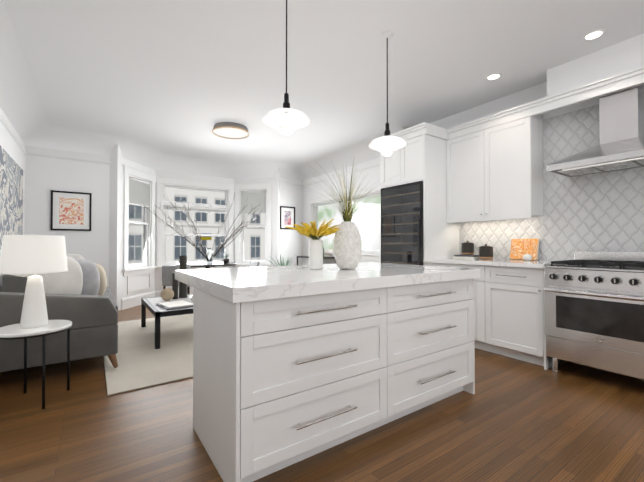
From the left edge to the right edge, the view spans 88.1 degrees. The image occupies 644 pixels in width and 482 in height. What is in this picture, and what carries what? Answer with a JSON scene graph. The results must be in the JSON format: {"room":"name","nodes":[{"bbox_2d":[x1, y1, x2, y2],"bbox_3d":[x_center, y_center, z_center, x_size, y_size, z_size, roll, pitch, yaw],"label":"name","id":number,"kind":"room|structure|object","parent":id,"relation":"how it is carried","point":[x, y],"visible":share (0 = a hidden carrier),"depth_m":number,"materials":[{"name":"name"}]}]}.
{"room":"kitchen","nodes":[
{"label":"kitchen","id":0,"kind":"room"},
{"bbox_2d":[0,107,24,275],"bbox_3d":[-1.744,-0.314,0.984,0.140,2.850,9.780,0,-1,-35],"label":"wall","id":1,"kind":"structure","parent":0,"point":[11,147],"depth_m":4.18,"materials":[{"name":"white paint"}]},
{"bbox_2d":[0,145,22,248],"bbox_3d":[-3.556,-0.444,3.745,0.033,1.070,2.000,0,-1,-35],"label":"canvas art","id":2,"kind":"object","parent":1,"relation":"attached to","point":[11,196],"visible":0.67,"depth_m":3.86},
{"bbox_2d":[0,114,27,154],"bbox_3d":[-1.678,-1.337,1.041,0.022,0.036,9.500,0,-1,-35],"label":"crown molding","id":3,"kind":"structure","parent":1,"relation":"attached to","point":[7,127],"depth_m":4.04,"materials":[{"name":"white paint"}]},
{"bbox_2d":[25,145,109,285],"bbox_3d":[-3.930,-0.267,5.335,1.240,2.850,0.140,0,-1,-35],"label":"wall","id":4,"kind":"structure","parent":0,"point":[44,176],"depth_m":5.25,"materials":[{"name":"white paint"}]},
{"bbox_2d":[51,190,91,230],"bbox_3d":[-3.934,-0.468,5.229,0.510,0.610,0.028,0,-1,-35],"label":"picture","id":5,"kind":"object","parent":4,"relation":"attached to","point":[70,211],"visible":0.94,"depth_m":5.22,"materials":[{"name":"paper"}]},
{"bbox_2d":[28,153,123,165],"bbox_3d":[-3.867,-1.291,5.291,1.220,0.036,0.022,0,-1,-35],"label":"crown molding","id":6,"kind":"structure","parent":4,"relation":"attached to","point":[31,154],"depth_m":5.22,"materials":[{"name":"white paint"}]},
{"bbox_2d":[109,144,154,310],"bbox_3d":[-3.404,-0.259,6.097,0.140,2.850,1.162,0,-1,6],"label":"wall","id":7,"kind":"structure","parent":0,"point":[118,283],"depth_m":5.54,"materials":[{"name":"white paint"}]},
{"bbox_2d":[127,273,150,293],"bbox_3d":[-3.328,0.756,6.079,0.027,0.340,0.662,0,-1,7],"label":"trim panel","id":8,"kind":"object","parent":7,"relation":"attached to","point":[134,291],"depth_m":6.01,"materials":[{"name":"white paint"}]},
{"bbox_2d":[122,164,156,275],"bbox_3d":[-3.374,-0.346,6.095,0.200,1.905,0.922,0,-1,6],"label":"bay window","id":9,"kind":"structure","parent":7,"relation":"in","point":[139,185],"depth_m":6.14,"materials":[{"name":"white paint"}]},
{"bbox_2d":[123,291,160,309],"bbox_3d":[-3.324,1.071,6.070,0.609,0.190,0.660,0,-1,-35],"label":"baseboard","id":10,"kind":"structure","parent":7,"relation":"attached to","point":[130,302],"depth_m":5.96,"materials":[{"name":"white paint"}]},
{"bbox_2d":[155,170,234,290],"bbox_3d":[-2.667,-0.248,7.066,1.850,2.850,0.140,0,-1,-35],"label":"wall","id":11,"kind":"structure","parent":0,"point":[158,281],"depth_m":6.71,"materials":[{"name":"white paint"}]},
{"bbox_2d":[157,288,192,294],"bbox_3d":[-2.621,1.081,6.986,1.610,0.190,0.020,0,-1,-35],"label":"baseboard","id":12,"kind":"structure","parent":11,"relation":"attached to","point":[191,289],"depth_m":6.90,"materials":[{"name":"white paint"}]},
{"bbox_2d":[156,175,233,271],"bbox_3d":[-2.650,-0.336,7.042,1.610,1.905,0.200,0,-1,-35],"label":"bay window","id":13,"kind":"structure","parent":11,"relation":"in","point":[163,182],"depth_m":6.95,"materials":[{"name":"white paint"}]},
{"bbox_2d":[0,0,403,180],"bbox_3d":[0.087,-1.571,2.700,4.818,0.305,10.204,0,-1,-35],"label":"crown molding","id":14,"kind":"structure","parent":0,"point":[20,106],"depth_m":5.38,"materials":[{"name":"white paint"}]},
{"bbox_2d":[234,168,279,267],"bbox_3d":[-1.502,-0.244,7.419,1.162,2.850,0.140,0,-1,15],"label":"wall","id":15,"kind":"structure","parent":0,"point":[275,220],"depth_m":7.24,"materials":[{"name":"white paint"}]},
{"bbox_2d":[234,182,272,267],"bbox_3d":[-1.510,-0.332,7.391,0.922,1.905,0.200,0,-1,15],"label":"bay window","id":16,"kind":"structure","parent":15,"relation":"in","point":[256,194],"depth_m":7.38,"materials":[{"name":"white paint"}]},
{"bbox_2d":[280,178,302,265],"bbox_3d":[-0.802,-0.243,7.510,0.760,2.850,0.140,0,-1,-35],"label":"wall","id":17,"kind":"structure","parent":0,"point":[290,243],"depth_m":7.51,"materials":[{"name":"white paint"}]},
{"bbox_2d":[272,182,301,186],"bbox_3d":[-0.776,-1.267,7.440,0.730,0.036,0.022,0,-1,-35],"label":"crown molding","id":18,"kind":"structure","parent":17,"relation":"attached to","point":[272,182],"depth_m":7.48,"materials":[{"name":"white paint"}]},
{"bbox_2d":[280,206,294,229],"bbox_3d":[-0.769,-0.514,7.431,0.380,0.510,0.028,0,-1,-35],"label":"picture","id":19,"kind":"object","parent":17,"relation":"attached to","point":[287,216],"visible":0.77,"depth_m":7.42,"materials":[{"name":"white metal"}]},
{"bbox_2d":[0,305,643,481],"bbox_3d":[0.059,1.179,2.709,5.410,0.100,10.900,0,-1,-35],"label":"floor","id":20,"kind":"structure","parent":0,"point":[513,420],"depth_m":1.93,"materials":[{"name":"brown wood"}]},
{"bbox_2d":[0,320,71,408],"bbox_3d":[-2.035,0.865,2.353,0.430,0.522,0.430,0,-1,-35],"label":"side table","id":21,"kind":"object","parent":20,"relation":"on","point":[13,331],"visible":0.81,"depth_m":2.27,"materials":[{"name":"stone"}]},
{"bbox_2d":[0,235,67,328],"bbox_3d":[-2.035,0.283,2.359,0.370,0.640,0.370,0,-1,-35],"label":"table lamp","id":22,"kind":"object","parent":21,"relation":"on","point":[28,254],"visible":1,"depth_m":2.28,"materials":[{"name":"white ceramic"}]},
{"bbox_2d":[0,254,117,371],"bbox_3d":[-2.788,0.632,3.513,0.985,0.995,2.140,0,-1,-35],"label":"sofa","id":23,"kind":"object","parent":20,"relation":"on","point":[78,294],"visible":0.79,"depth_m":2.76,"materials":[{"name":"grey fabric"}]},
{"bbox_2d":[103,314,192,395],"bbox_3d":[-1.151,1.140,4.292,2.810,0.012,2.620,0,-1,-35],"label":"rug","id":24,"kind":"object","parent":20,"relation":"on","point":[142,362],"visible":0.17,"depth_m":3.27,"materials":[{"name":"beige carpet"}]},
{"bbox_2d":[141,294,192,348],"bbox_3d":[-1.690,0.942,4.194,0.910,0.382,1.170,0,-1,-35],"label":"coffee table","id":25,"kind":"object","parent":24,"relation":"on","point":[153,308],"visible":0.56,"depth_m":3.68,"materials":[{"name":"black metal"}]},
{"bbox_2d":[161,288,173,300],"bbox_3d":[-1.943,0.672,4.185,0.156,0.156,0.156,0,-1,-35],"label":"decorative sphere","id":26,"kind":"object","parent":25,"relation":"on","point":[167,294],"visible":1,"depth_m":4.13,"materials":[{"name":"beige wicker"}]},
{"bbox_2d":[156,295,192,309],"bbox_3d":[-1.583,0.710,3.975,0.676,0.075,0.556,0,-1,-35],"label":"books","id":27,"kind":"object","parent":25,"relation":"on","point":[171,305],"visible":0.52,"depth_m":3.79,"materials":[{"name":"white paper"}]},
{"bbox_2d":[172,272,177,298],"bbox_3d":[-1.910,0.581,4.331,0.079,0.340,0.079,0,-1,-35],"label":"candle holder","id":28,"kind":"object","parent":25,"relation":"on","point":[174,285],"visible":0.65,"depth_m":4.30,"materials":[{"name":"brown metal"}]},
{"bbox_2d":[179,255,186,297],"bbox_3d":[-1.854,0.472,4.444,0.110,0.560,0.110,0,-1,-35],"label":"candle holder","id":29,"kind":"object","parent":25,"relation":"on","point":[182,266],"visible":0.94,"depth_m":4.40,"materials":[{"name":"brown metal"}]},
{"bbox_2d":[162,266,190,293],"bbox_3d":[-2.307,0.780,5.559,0.481,0.760,0.490,0,-1,10],"label":"chair","id":30,"kind":"object","parent":20,"relation":"on","point":[167,271],"visible":0.4,"depth_m":5.34,"materials":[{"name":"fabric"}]},
{"bbox_2d":[176,262,236,268],"bbox_3d":[-2.162,0.795,6.285,1.080,0.752,1.080,0,-1,-35],"label":"dining table","id":31,"kind":"object","parent":20,"relation":"on","point":[202,264],"visible":0.52,"depth_m":6.01,"materials":[{"name":"grey"}]},
{"bbox_2d":[140,188,262,262],"bbox_3d":[-2.129,-0.289,6.309,2.314,1.415,0.851,0,-1,-30],"label":"vase","id":32,"kind":"object","parent":31,"relation":"on","point":[209,256],"visible":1,"depth_m":6.33,"materials":[{"name":"clear glass"}]},
{"bbox_2d":[223,252,228,262],"bbox_3d":[-1.816,0.315,6.260,0.220,0.206,0.140,0,-1,-35],"label":"potted plant","id":33,"kind":"object","parent":31,"relation":"on","point":[225,260],"visible":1,"depth_m":6.24,"materials":[{"name":"brown ceramic"}]},
{"bbox_2d":[250,260,259,266],"bbox_3d":[-1.595,0.794,6.861,0.490,0.760,0.481,0,-1,-30],"label":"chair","id":34,"kind":"object","parent":20,"relation":"on","point":[254,263],"visible":0.04,"depth_m":6.89,"materials":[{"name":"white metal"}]},
{"bbox_2d":[265,254,295,265],"bbox_3d":[-0.835,0.699,6.624,0.740,0.945,0.732,0,-1,-35],"label":"floor plant","id":35,"kind":"object","parent":20,"relation":"on","point":[283,264],"visible":0.19,"depth_m":6.74,"materials":[{"name":"green plant"}]},
{"bbox_2d":[297,256,336,264],"bbox_3d":[-0.121,0.744,6.791,0.390,0.860,0.900,0,-1,-35],"label":"console","id":36,"kind":"object","parent":20,"relation":"on","point":[326,257],"visible":0.12,"depth_m":6.72,"materials":[{"name":"black metal"}]},
{"bbox_2d":[182,278,474,481],"bbox_3d":[0.111,0.698,2.325,1.820,0.855,1.018,0,-1,-35],"label":"kitchen island","id":37,"kind":"object","parent":20,"relation":"on","point":[292,364],"depth_m":1.72,"materials":[{"name":"white paint"}]},
{"bbox_2d":[175,262,480,305],"bbox_3d":[0.067,0.239,2.402,1.880,0.065,1.170,0,-1,-35],"label":"island countertop","id":38,"kind":"structure","parent":37,"relation":"on","point":[228,284],"depth_m":1.91,"materials":[{"name":"white stone"}]},
{"bbox_2d":[285,219,339,269],"bbox_3d":[-0.049,0.021,2.458,0.481,0.369,0.437,0,-1,-35],"label":"vase","id":39,"kind":"object","parent":38,"relation":"on","point":[315,251],"visible":1,"depth_m":2.40,"materials":[{"name":"white ceramic"}]},
{"bbox_2d":[271,156,397,269],"bbox_3d":[0.187,-0.195,2.477,1.149,0.802,0.920,0,-1,-35],"label":"vase","id":40,"kind":"object","parent":38,"relation":"on","point":[347,246],"visible":1,"depth_m":2.36,"materials":[{"name":"ceramic"}]},
{"bbox_2d":[380,122,459,264],"bbox_3d":[1.302,-0.125,4.495,0.726,2.548,0.750,0,-1,-35],"label":"tall cabinet","id":41,"kind":"object","parent":20,"relation":"on","point":[442,184],"depth_m":4.18,"materials":[{"name":"white paint"}]},
{"bbox_2d":[424,261,475,347],"bbox_3d":[1.733,0.697,3.881,0.710,0.890,0.736,0,-1,-35],"label":"base cabinet","id":42,"kind":"object","parent":20,"relation":"on","point":[427,263],"depth_m":3.53,"materials":[{"name":"white paint"}]},
{"bbox_2d":[472,265,564,369],"bbox_3d":[2.075,0.692,3.390,0.710,0.890,0.643,0,-1,-35],"label":"base cabinet","id":43,"kind":"object","parent":20,"relation":"on","point":[510,303],"depth_m":3.17,"materials":[{"name":"white paint"}]},
{"bbox_2d":[424,257,560,268],"bbox_3d":[1.878,0.230,3.651,0.740,0.040,1.288,0,-1,-35],"label":"countertop","id":44,"kind":"structure","parent":43,"relation":"on","point":[511,264],"depth_m":3.39,"materials":[{"name":"white stone"}]},
{"bbox_2d":[453,255,479,258],"bbox_3d":[1.800,0.193,4.114,0.200,0.042,0.280,0,-1,-35],"label":"books","id":45,"kind":"object","parent":44,"relation":"on","point":[467,256],"visible":0.79,"depth_m":4.02,"materials":[{"name":"white"}]},
{"bbox_2d":[461,241,473,254],"bbox_3d":[1.800,0.083,4.115,0.150,0.177,0.150,0,-1,-35],"label":"canister","id":46,"kind":"object","parent":45,"relation":"on","point":[467,247],"visible":1,"depth_m":4.06,"materials":[{"name":"black metal"}]},
{"bbox_2d":[479,244,492,258],"bbox_3d":[1.919,0.123,3.892,0.154,0.177,0.154,0,-1,-35],"label":"canister","id":47,"kind":"object","parent":44,"relation":"on","point":[485,251],"visible":0.98,"depth_m":3.83,"materials":[{"name":"black metal"}]},
{"bbox_2d":[510,239,539,259],"bbox_3d":[2.244,0.092,3.692,0.072,0.235,0.280,0,-1,-35],"label":"cookbook","id":48,"kind":"object","parent":44,"relation":"on","point":[520,248],"visible":0.93,"depth_m":3.69,"materials":[{"name":"orange paper"}]},
{"bbox_2d":[523,253,531,260],"bbox_3d":[2.175,0.165,3.522,0.084,0.085,0.082,0,-1,-35],"label":"garlic","id":49,"kind":"object","parent":44,"relation":"on","point":[527,257],"visible":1,"depth_m":3.50,"materials":[{"name":"white food"}]},
{"bbox_2d":[544,251,643,379],"bbox_3d":[2.426,0.613,2.767,0.841,1.035,0.762,0,-1,-35],"label":"range","id":50,"kind":"object","parent":20,"relation":"on","point":[594,309],"visible":1,"depth_m":2.61,"materials":[{"name":"silver metal"}]},
{"bbox_2d":[3,0,643,164],"bbox_3d":[0.059,-1.770,2.741,5.410,0.100,10.900,0,-1,-35],"label":"ceiling","id":51,"kind":"structure","parent":0,"point":[178,77],"depth_m":3.16,"materials":[{"name":"white paint"}]},
{"bbox_2d":[212,122,248,138],"bbox_3d":[-1.347,-1.642,4.929,0.526,0.108,0.526,0,-1,-35],"label":"flush ceiling light","id":52,"kind":"object","parent":51,"relation":"attached to","point":[229,130],"visible":1,"depth_m":4.84,"materials":[{"name":"white paint"}]},
{"bbox_2d":[263,0,309,134],"bbox_3d":[-0.237,-1.218,2.225,0.310,1.014,0.310,0,-1,-35],"label":"pendant light","id":53,"kind":"object","parent":51,"relation":"hanging from","point":[286,119],"visible":1,"depth_m":2.21,"materials":[{"name":"white glass"}]},
{"bbox_2d":[369,31,406,155],"bbox_3d":[0.543,-1.212,2.767,0.310,1.014,0.310,0,-1,-35],"label":"pendant light","id":54,"kind":"object","parent":51,"relation":"hanging from","point":[386,144],"visible":1,"depth_m":2.75,"materials":[{"name":"white glass"}]},
{"bbox_2d":[485,73,501,80],"bbox_3d":[1.788,-1.708,3.468,0.156,0.007,0.156,0,-1,-35],"label":"recessed light","id":55,"kind":"object","parent":51,"relation":"in","point":[493,76],"visible":1,"depth_m":3.46,"materials":[{"name":"white paint"}]},
{"bbox_2d":[582,29,605,40],"bbox_3d":[2.268,-1.716,2.779,0.156,0.007,0.156,0,-1,-35],"label":"recessed light","id":56,"kind":"object","parent":51,"relation":"in","point":[597,34],"visible":1,"depth_m":2.77,"materials":[{"name":"white paint"}]},
{"bbox_2d":[302,33,643,264],"bbox_3d":[2.214,-0.284,3.736,0.398,2.850,9.780,0,-1,-35],"label":"wall","id":57,"kind":"structure","parent":0,"point":[603,211],"depth_m":3.37,"materials":[{"name":"white paint"}]},
{"bbox_2d":[302,163,379,186],"bbox_3d":[0.452,-1.279,6.365,0.022,0.036,3.190,0,-1,-35],"label":"crown molding","id":58,"kind":"structure","parent":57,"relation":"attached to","point":[376,165],"depth_m":6.40,"materials":[{"name":"white paint"}]},
{"bbox_2d":[307,184,379,260],"bbox_3d":[0.468,-0.303,6.420,0.200,1.285,2.500,0,-1,-35],"label":"window","id":59,"kind":"structure","parent":57,"relation":"in","point":[371,254],"depth_m":6.29,"materials":[{"name":"white paint"}]},
{"bbox_2d":[448,102,543,220],"bbox_3d":[1.983,-0.837,3.915,0.280,1.138,0.993,0,-1,-35],"label":"upper cabinet","id":60,"kind":"object","parent":57,"relation":"attached to","point":[495,163],"depth_m":3.71,"materials":[{"name":"white paint"}]},
{"bbox_2d":[546,85,643,177],"bbox_3d":[2.560,-1.007,2.890,0.500,0.723,0.910,0,-1,-35],"label":"range hood","id":61,"kind":"object","parent":57,"relation":"attached to","point":[621,128],"visible":0.96,"depth_m":2.89,"materials":[{"name":"silver metal"}]},
{"label":"outside","id":62,"kind":"structure","parent":0,"visible":0},
{"bbox_2d":[128,187,379,263],"bbox_3d":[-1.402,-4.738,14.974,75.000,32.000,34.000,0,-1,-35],"label":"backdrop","id":63,"kind":"structure","parent":62,"point":[207,223],"depth_m":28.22,"materials":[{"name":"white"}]}
]}

